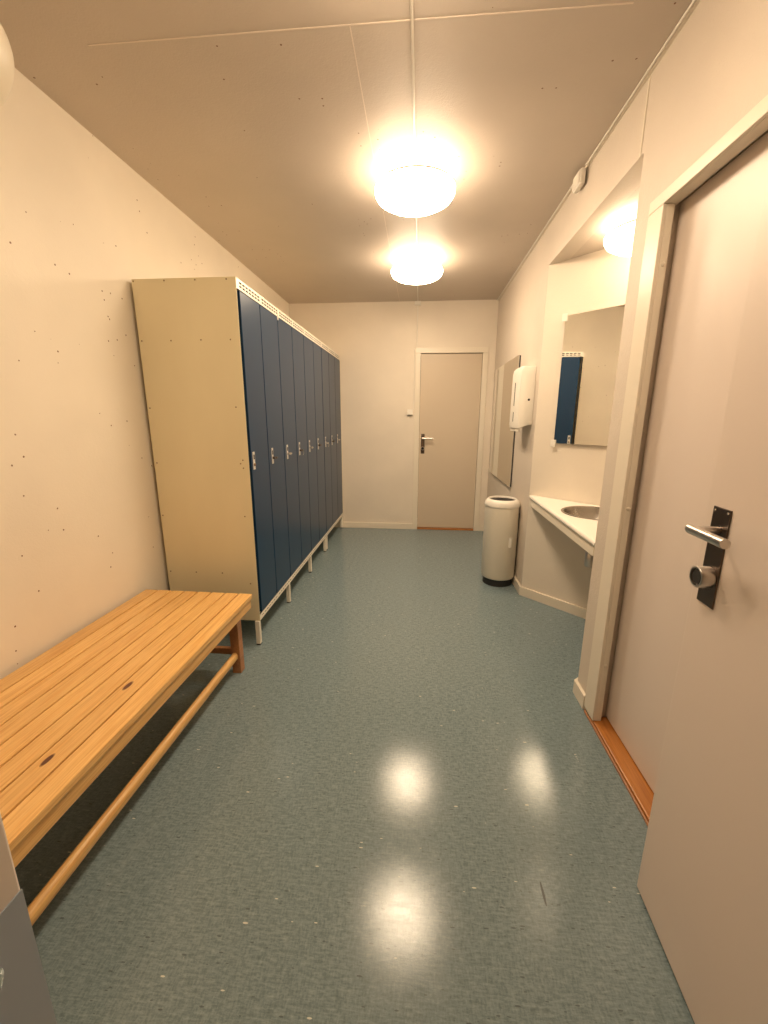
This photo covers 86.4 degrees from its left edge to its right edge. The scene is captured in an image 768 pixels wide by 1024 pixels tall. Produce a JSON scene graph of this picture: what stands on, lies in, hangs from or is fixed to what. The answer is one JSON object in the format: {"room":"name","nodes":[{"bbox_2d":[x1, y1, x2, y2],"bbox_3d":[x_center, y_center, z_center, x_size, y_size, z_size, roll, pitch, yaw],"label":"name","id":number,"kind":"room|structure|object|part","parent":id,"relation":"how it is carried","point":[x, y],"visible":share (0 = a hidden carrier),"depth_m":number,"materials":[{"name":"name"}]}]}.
{"room":"changing room","nodes":[
{"label":"changing room","id":0,"kind":"room"},
{"bbox_2d":[0,68,289,679],"bbox_3d":[-1.329,-0.546,2.581,0.100,2.586,4.966,1,13,5],"label":"wall","id":1,"kind":"structure","parent":0,"point":[81,531],"depth_m":1.76,"materials":[{"name":"white paint"}]},
{"bbox_2d":[0,23,14,107],"bbox_3d":[-1.208,-1.280,1.098,0.354,0.384,0.384,1,13,5],"label":"dome","id":2,"kind":"object","parent":1,"relation":"attached to","point":[7,69],"visible":1,"depth_m":1.14,"materials":[{"name":"beige glass"}]},
{"bbox_2d":[0,0,692,303],"bbox_3d":[-0.136,-1.665,1.529,2.601,0.082,6.296,1,13,5],"label":"ceiling","id":3,"kind":"structure","parent":0,"point":[273,126],"depth_m":1.68,"materials":[{"name":"beige paint"}]},
{"bbox_2d":[410,0,415,161],"bbox_3d":[0.105,-1.605,1.472,0.010,0.010,1.120,1,13,5],"label":"cable","id":4,"kind":"object","parent":3,"relation":"attached to","point":[411,1],"visible":1,"depth_m":1.50,"materials":[{"name":"white plastic"}]},
{"bbox_2d":[374,160,455,216],"bbox_3d":[0.161,-1.676,2.121,0.420,0.167,0.420,1,13,5],"label":"ceiling lamp","id":5,"kind":"object","parent":3,"relation":"attached to","point":[419,188],"visible":1,"depth_m":2.02,"materials":[{"name":"white glass"}]},
{"bbox_2d":[415,217,417,255],"bbox_3d":[0.213,-1.888,2.690,0.010,0.010,1.030,1,13,5],"label":"cable","id":6,"kind":"object","parent":3,"relation":"attached to","point":[415,217],"visible":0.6,"depth_m":2.89,"materials":[{"name":"white plastic"}]},
{"bbox_2d":[391,255,442,284],"bbox_3d":[0.265,-1.949,3.295,0.420,0.167,0.420,1,13,5],"label":"ceiling lamp","id":7,"kind":"object","parent":3,"relation":"attached to","point":[415,270],"visible":1,"depth_m":3.19,"materials":[{"name":"white glass"}]},
{"bbox_3d":[0.265,-1.961,3.292,0.414,0.031,0.414,1,13,5],"label":"lamp shade","id":8,"kind":"part","parent":7,"relation":"part of","materials":[{"name":"white glass"}]},
{"bbox_2d":[497,184,572,299],"bbox_3d":[1.120,-2.021,3.275,0.009,0.009,2.321,1,13,5],"label":"cable","id":9,"kind":"object","parent":3,"relation":"attached to","point":[572,184],"visible":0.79,"depth_m":2.81,"materials":[{"name":"white plastic"}]},
{"bbox_2d":[585,0,695,165],"bbox_3d":[0.913,-1.480,0.950,0.009,0.009,2.250,1,13,5],"label":"cable","id":10,"kind":"object","parent":3,"relation":"attached to","point":[693,1],"visible":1,"depth_m":1.49,"materials":[{"name":"white plastic"}]},
{"bbox_2d":[15,527,694,1023],"bbox_3d":[0.229,0.930,2.100,3.351,0.060,6.296,1,13,5],"label":"floor","id":11,"kind":"structure","parent":0,"point":[403,805],"depth_m":1.34,"materials":[{"name":"plastic"}]},
{"bbox_2d":[0,589,251,925],"bbox_3d":[-1.079,0.821,1.470,0.600,0.430,1.620,1,13,5],"label":"wooden bench","id":12,"kind":"object","parent":11,"relation":"on","point":[69,711],"visible":1,"depth_m":1.39,"materials":[{"name":"brown wood"}]},
{"bbox_3d":[-0.864,0.933,1.479,0.030,0.038,1.455,1,13,5],"label":"foot rail","id":13,"kind":"part","parent":12,"relation":"part of","materials":[{"name":"brown wood"}]},
{"bbox_3d":[-1.014,0.741,2.221,0.400,0.035,0.026,1,13,5],"label":"cross rail","id":14,"kind":"part","parent":12,"relation":"part of","materials":[{"name":"brown wood"}]},
{"bbox_3d":[-0.790,0.668,2.184,0.048,0.406,0.046,1,13,5],"label":"leg","id":15,"kind":"part","parent":12,"relation":"part of","materials":[{"name":"brown wood"}]},
{"bbox_2d":[131,276,326,644],"bbox_3d":[-0.921,-0.390,3.148,0.577,2.028,1.810,1,13,5],"label":"lockers","id":16,"kind":"object","parent":11,"relation":"on","point":[233,383],"visible":0.98,"depth_m":2.33,"materials":[{"name":"beige metal"}]},
{"bbox_3d":[-1.013,-0.265,2.267,0.547,1.872,0.003,1,13,5],"label":"panel","id":17,"kind":"part","parent":16,"relation":"part of","materials":[{"name":"beige metal"}]},
{"bbox_3d":[-0.732,-0.289,2.304,0.003,0.100,0.028,1,13,5],"label":"lock plate","id":18,"kind":"part","parent":16,"relation":"part of","materials":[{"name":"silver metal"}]},
{"bbox_3d":[-0.734,-0.290,2.407,0.017,1.777,0.262,1,13,5],"label":"door","id":19,"kind":"part","parent":16,"relation":"part of","materials":[{"name":"blue metal"}]},
{"bbox_3d":[-0.759,0.725,2.474,0.026,0.148,0.027,1,13,5],"label":"leg","id":20,"kind":"part","parent":16,"relation":"part of","materials":[{"name":"beige metal"}]},
{"bbox_3d":[-0.709,-0.354,2.683,0.017,1.777,0.290,1,13,5],"label":"door","id":21,"kind":"part","parent":16,"relation":"part of","materials":[{"name":"blue metal"}]},
{"bbox_3d":[-0.709,0.595,3.034,0.026,0.148,0.027,1,13,5],"label":"leg","id":22,"kind":"part","parent":16,"relation":"part of","materials":[{"name":"beige metal"}]},
{"bbox_3d":[-0.683,-0.421,2.973,0.017,1.777,0.290,1,13,5],"label":"door","id":23,"kind":"part","parent":16,"relation":"part of","materials":[{"name":"blue metal"}]},
{"bbox_3d":[-0.658,-0.489,3.262,0.017,1.777,0.290,1,13,5],"label":"door","id":24,"kind":"part","parent":16,"relation":"part of","materials":[{"name":"blue metal"}]},
{"bbox_3d":[-0.656,0.457,3.626,0.026,0.148,0.027,1,13,5],"label":"leg","id":25,"kind":"part","parent":16,"relation":"part of","materials":[{"name":"beige metal"}]},
{"bbox_3d":[-0.632,-0.556,3.552,0.017,1.777,0.290,1,13,5],"label":"door","id":26,"kind":"part","parent":16,"relation":"part of","materials":[{"name":"blue metal"}]},
{"bbox_3d":[-0.606,-0.624,3.842,0.017,1.777,0.290,1,13,5],"label":"door","id":27,"kind":"part","parent":16,"relation":"part of","materials":[{"name":"blue metal"}]},
{"bbox_3d":[-0.606,0.326,4.189,0.026,0.148,0.027,1,13,5],"label":"leg","id":28,"kind":"part","parent":16,"relation":"part of","materials":[{"name":"beige metal"}]},
{"bbox_2d":[320,342,342,548],"bbox_3d":[-0.804,-0.696,4.465,0.577,2.028,0.902,1,13,5],"label":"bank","id":29,"kind":"object","parent":11,"relation":"on","point":[330,360],"visible":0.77,"depth_m":4.35,"materials":[{"name":"blue metal"}]},
{"bbox_3d":[-0.580,-0.693,4.139,0.017,1.777,0.290,1,13,5],"label":"door","id":30,"kind":"part","parent":29,"relation":"part of","materials":[{"name":"blue metal"}]},
{"bbox_3d":[-0.554,-0.760,4.428,0.017,1.777,0.290,1,13,5],"label":"door","id":31,"kind":"part","parent":29,"relation":"part of","materials":[{"name":"blue metal"}]},
{"bbox_3d":[-0.528,-0.827,4.718,0.017,1.777,0.290,1,13,5],"label":"door","id":32,"kind":"part","parent":29,"relation":"part of","materials":[{"name":"blue metal"}]},
{"bbox_3d":[-0.527,0.119,5.081,0.026,0.148,0.027,1,13,5],"label":"leg","id":33,"kind":"part","parent":29,"relation":"part of","materials":[{"name":"beige metal"}]},
{"bbox_2d":[481,496,519,586],"bbox_3d":[0.954,0.238,3.371,0.276,0.716,0.275,1,13,5],"label":"waste bin","id":34,"kind":"object","parent":11,"relation":"on","point":[501,516],"visible":1,"depth_m":3.27,"materials":[{"name":"white metal"}]},
{"bbox_3d":[0.955,-0.081,3.297,0.275,0.060,0.275,1,13,5],"label":"bin lid","id":35,"kind":"part","parent":34,"relation":"part of","materials":[{"name":"white plastic"}]},
{"bbox_2d":[289,300,498,524],"bbox_3d":[0.134,-1.066,4.837,2.415,2.586,0.100,1,13,5],"label":"wall","id":36,"kind":"structure","parent":0,"point":[375,343],"depth_m":4.68,"materials":[{"name":"white paint"}]},
{"bbox_2d":[334,522,411,528],"bbox_3d":[-0.364,0.161,5.107,1.430,0.069,0.015,1,13,5],"label":"baseboard","id":37,"kind":"structure","parent":36,"relation":"attached to","point":[345,524],"depth_m":5.08,"materials":[{"name":"beige wood"}]},
{"bbox_2d":[407,409,412,414],"bbox_3d":[0.301,-1.155,4.728,0.064,0.064,0.042,1,13,5],"label":"light switch","id":38,"kind":"object","parent":36,"relation":"attached to","point":[409,411],"visible":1,"depth_m":4.71,"materials":[{"name":"white plastic"}]},
{"bbox_2d":[413,350,414,409],"bbox_3d":[0.344,-1.511,4.659,0.006,0.665,0.006,1,13,5],"label":"cable","id":39,"kind":"object","parent":36,"relation":"attached to","point":[414,350],"visible":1,"depth_m":4.63,"materials":[{"name":"white plastic"}]},
{"bbox_2d":[417,307,417,337],"bbox_3d":[0.370,-2.053,4.530,0.010,0.430,0.008,1,13,5],"label":"cable","id":40,"kind":"object","parent":36,"relation":"attached to","point":[417,307],"visible":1,"depth_m":4.52,"materials":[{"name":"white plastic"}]},
{"bbox_2d":[412,347,488,530],"bbox_3d":[0.755,-0.812,4.812,0.805,2.107,0.152,1,13,5],"label":"door","id":41,"kind":"structure","parent":36,"relation":"in","point":[450,391],"depth_m":4.78,"materials":[{"name":"beige wood"}]},
{"bbox_3d":[0.457,-0.805,4.828,0.042,0.230,0.003,1,13,5],"label":"plate","id":42,"kind":"part","parent":41,"relation":"part of","materials":[{"name":"grey metal"}]},
{"bbox_2d":[478,525,483,530],"bbox_3d":[1.181,0.196,4.978,0.062,0.069,0.015,1,13,5],"label":"baseboard","id":43,"kind":"structure","parent":36,"relation":"attached to","point":[481,527],"depth_m":4.97,"materials":[{"name":"beige wood"}]},
{"bbox_2d":[522,249,630,608],"bbox_3d":[1.384,-0.428,2.614,0.056,2.360,0.896,-11,17,-39],"label":"wall","id":44,"kind":"structure","parent":0,"point":[553,565],"depth_m":2.77,"materials":[{"name":"white paint"}]},
{"bbox_2d":[550,305,624,446],"bbox_3d":[1.339,-0.807,2.497,0.017,0.843,0.599,-10,17,-38],"label":"wall mirror","id":45,"kind":"object","parent":44,"relation":"attached to","point":[591,342],"visible":0.47,"depth_m":2.56,"materials":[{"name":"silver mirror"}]},
{"bbox_2d":[571,186,639,258],"bbox_3d":[1.438,-1.493,2.063,0.626,0.045,1.174,1,13,5],"label":"ceiling","id":46,"kind":"structure","parent":0,"point":[628,209],"depth_m":2.10,"materials":[{"name":"white paint"}]},
{"bbox_2d":[603,216,635,256],"bbox_3d":[1.337,-1.402,2.070,0.406,0.137,0.406,1,13,5],"label":"ceiling lamp","id":47,"kind":"object","parent":46,"relation":"attached to","point":[618,240],"visible":0.3,"depth_m":2.04,"materials":[{"name":"white glass"}]},
{"bbox_3d":[1.337,-1.429,2.063,0.400,0.031,0.400,1,13,5],"label":"lamp shade","id":48,"kind":"part","parent":47,"relation":"part of","materials":[{"name":"white glass"}]},
{"bbox_2d":[487,0,767,716],"bbox_3d":[1.073,-0.480,2.331,0.100,2.586,4.866,1,13,5],"label":"wall","id":49,"kind":"structure","parent":0,"point":[714,72],"depth_m":1.59,"materials":[{"name":"white paint"}]},
{"bbox_2d":[490,355,520,486],"bbox_3d":[1.162,-0.874,3.998,0.017,1.100,1.065,1,13,5],"label":"wall mirror","id":50,"kind":"object","parent":49,"relation":"attached to","point":[503,439],"visible":0.93,"depth_m":3.92,"materials":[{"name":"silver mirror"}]},
{"bbox_2d":[509,366,535,430],"bbox_3d":[1.037,-0.847,3.095,0.118,0.459,0.293,1,13,5],"label":"dispenser","id":51,"kind":"object","parent":49,"relation":"attached to","point":[523,385],"visible":1,"depth_m":2.97,"materials":[{"name":"white plastic"}]},
{"bbox_2d":[512,575,586,618],"bbox_3d":[1.199,0.487,3.729,0.459,0.069,2.535,-2,13,-9],"label":"baseboard","id":52,"kind":"structure","parent":49,"relation":"attached to","point":[570,608],"depth_m":3.00,"materials":[{"name":"beige wood"}]},
{"bbox_2d":[529,495,599,555],"bbox_3d":[1.334,0.052,2.426,0.633,0.080,1.157,1,13,5],"label":"countertop","id":53,"kind":"structure","parent":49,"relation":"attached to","point":[581,531],"depth_m":2.31,"materials":[{"name":"white laminate"}]},
{"bbox_2d":[561,506,599,567],"bbox_3d":[1.297,0.175,2.446,0.477,0.340,0.384,12,18,41],"label":"basin","id":54,"kind":"object","parent":53,"relation":"in","point":[585,512],"visible":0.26,"depth_m":2.59,"materials":[{"name":"silver metal"}]},
{"bbox_3d":[1.263,0.072,2.455,0.384,0.143,0.384,1,13,5],"label":"bowl","id":55,"kind":"part","parent":54,"relation":"part of","materials":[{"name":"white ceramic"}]},
{"bbox_2d":[572,167,585,193],"bbox_3d":[1.003,-1.706,2.106,0.031,0.070,0.104,1,13,5],"label":"junction box","id":56,"kind":"object","parent":49,"relation":"attached to","point":[579,179],"visible":1,"depth_m":2.08,"materials":[{"name":"white plastic"}]},
{"bbox_2d":[498,0,700,299],"bbox_3d":[1.028,-1.753,2.122,0.012,0.010,4.702,1,13,5],"label":"trim","id":57,"kind":"structure","parent":49,"relation":"attached to","point":[696,3],"depth_m":1.63,"materials":[{"name":"beige wood"}]},
{"bbox_2d":[639,75,650,157],"bbox_3d":[0.977,-1.478,1.530,0.003,0.254,0.010,1,13,5],"label":"trim","id":58,"kind":"structure","parent":49,"relation":"attached to","point":[650,75],"depth_m":1.53,"materials":[{"name":"beige"}]},
{"bbox_2d":[584,95,767,825],"bbox_3d":[0.956,0.039,1.179,0.113,2.098,1.069,1,13,5],"label":"door","id":59,"kind":"structure","parent":49,"relation":"in","point":[718,227],"depth_m":1.42,"materials":[{"name":"beige wood"}]},
{"bbox_3d":[1.349,-0.290,2.020,0.885,2.360,0.055,-9,16,-34],"label":"wall","id":60,"kind":"structure","parent":0,"visible":0},
{"bbox_2d":[573,677,585,708],"bbox_3d":[1.252,0.831,2.251,0.889,0.069,0.098,-11,17,-40],"label":"baseboard","id":61,"kind":"structure","parent":60,"relation":"attached to","point":[579,693],"depth_m":1.99,"materials":[{"name":"beige wood"}]},
{"bbox_3d":[-0.333,0.024,0.149,2.315,2.586,0.160,1,13,5],"label":"wall","id":62,"kind":"structure","parent":0,"visible":0},
{"bbox_2d":[0,813,56,1023],"bbox_3d":[0.186,0.279,0.166,1.013,2.085,0.164,1,13,5],"label":"door frame","id":63,"kind":"structure","parent":62,"relation":"attached to","point":[25,998],"depth_m":0.28,"materials":[{"name":"beige paint"}]},
{"bbox_3d":[-0.258,0.484,0.282,0.001,0.430,0.106,1,13,5],"label":"strike plate","id":64,"kind":"part","parent":63,"relation":"part of","materials":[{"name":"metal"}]},
{"bbox_2d":[637,187,767,1023],"bbox_3d":[0.695,0.196,0.594,0.114,2.035,0.784,1,13,5],"label":"door","id":65,"kind":"structure","parent":62,"relation":"in","point":[702,884],"depth_m":0.86,"materials":[{"name":"beige laminate"}]},
{"bbox_3d":[0.698,0.051,0.855,0.064,0.021,0.118,2,13,7],"label":"lever","id":66,"kind":"part","parent":65,"relation":"part of","materials":[{"name":"silver metal"}]},
{"bbox_3d":[0.737,0.102,0.914,0.003,0.226,0.058,2,13,7],"label":"plate","id":67,"kind":"part","parent":65,"relation":"part of","materials":[{"name":"grey metal"}]}
]}

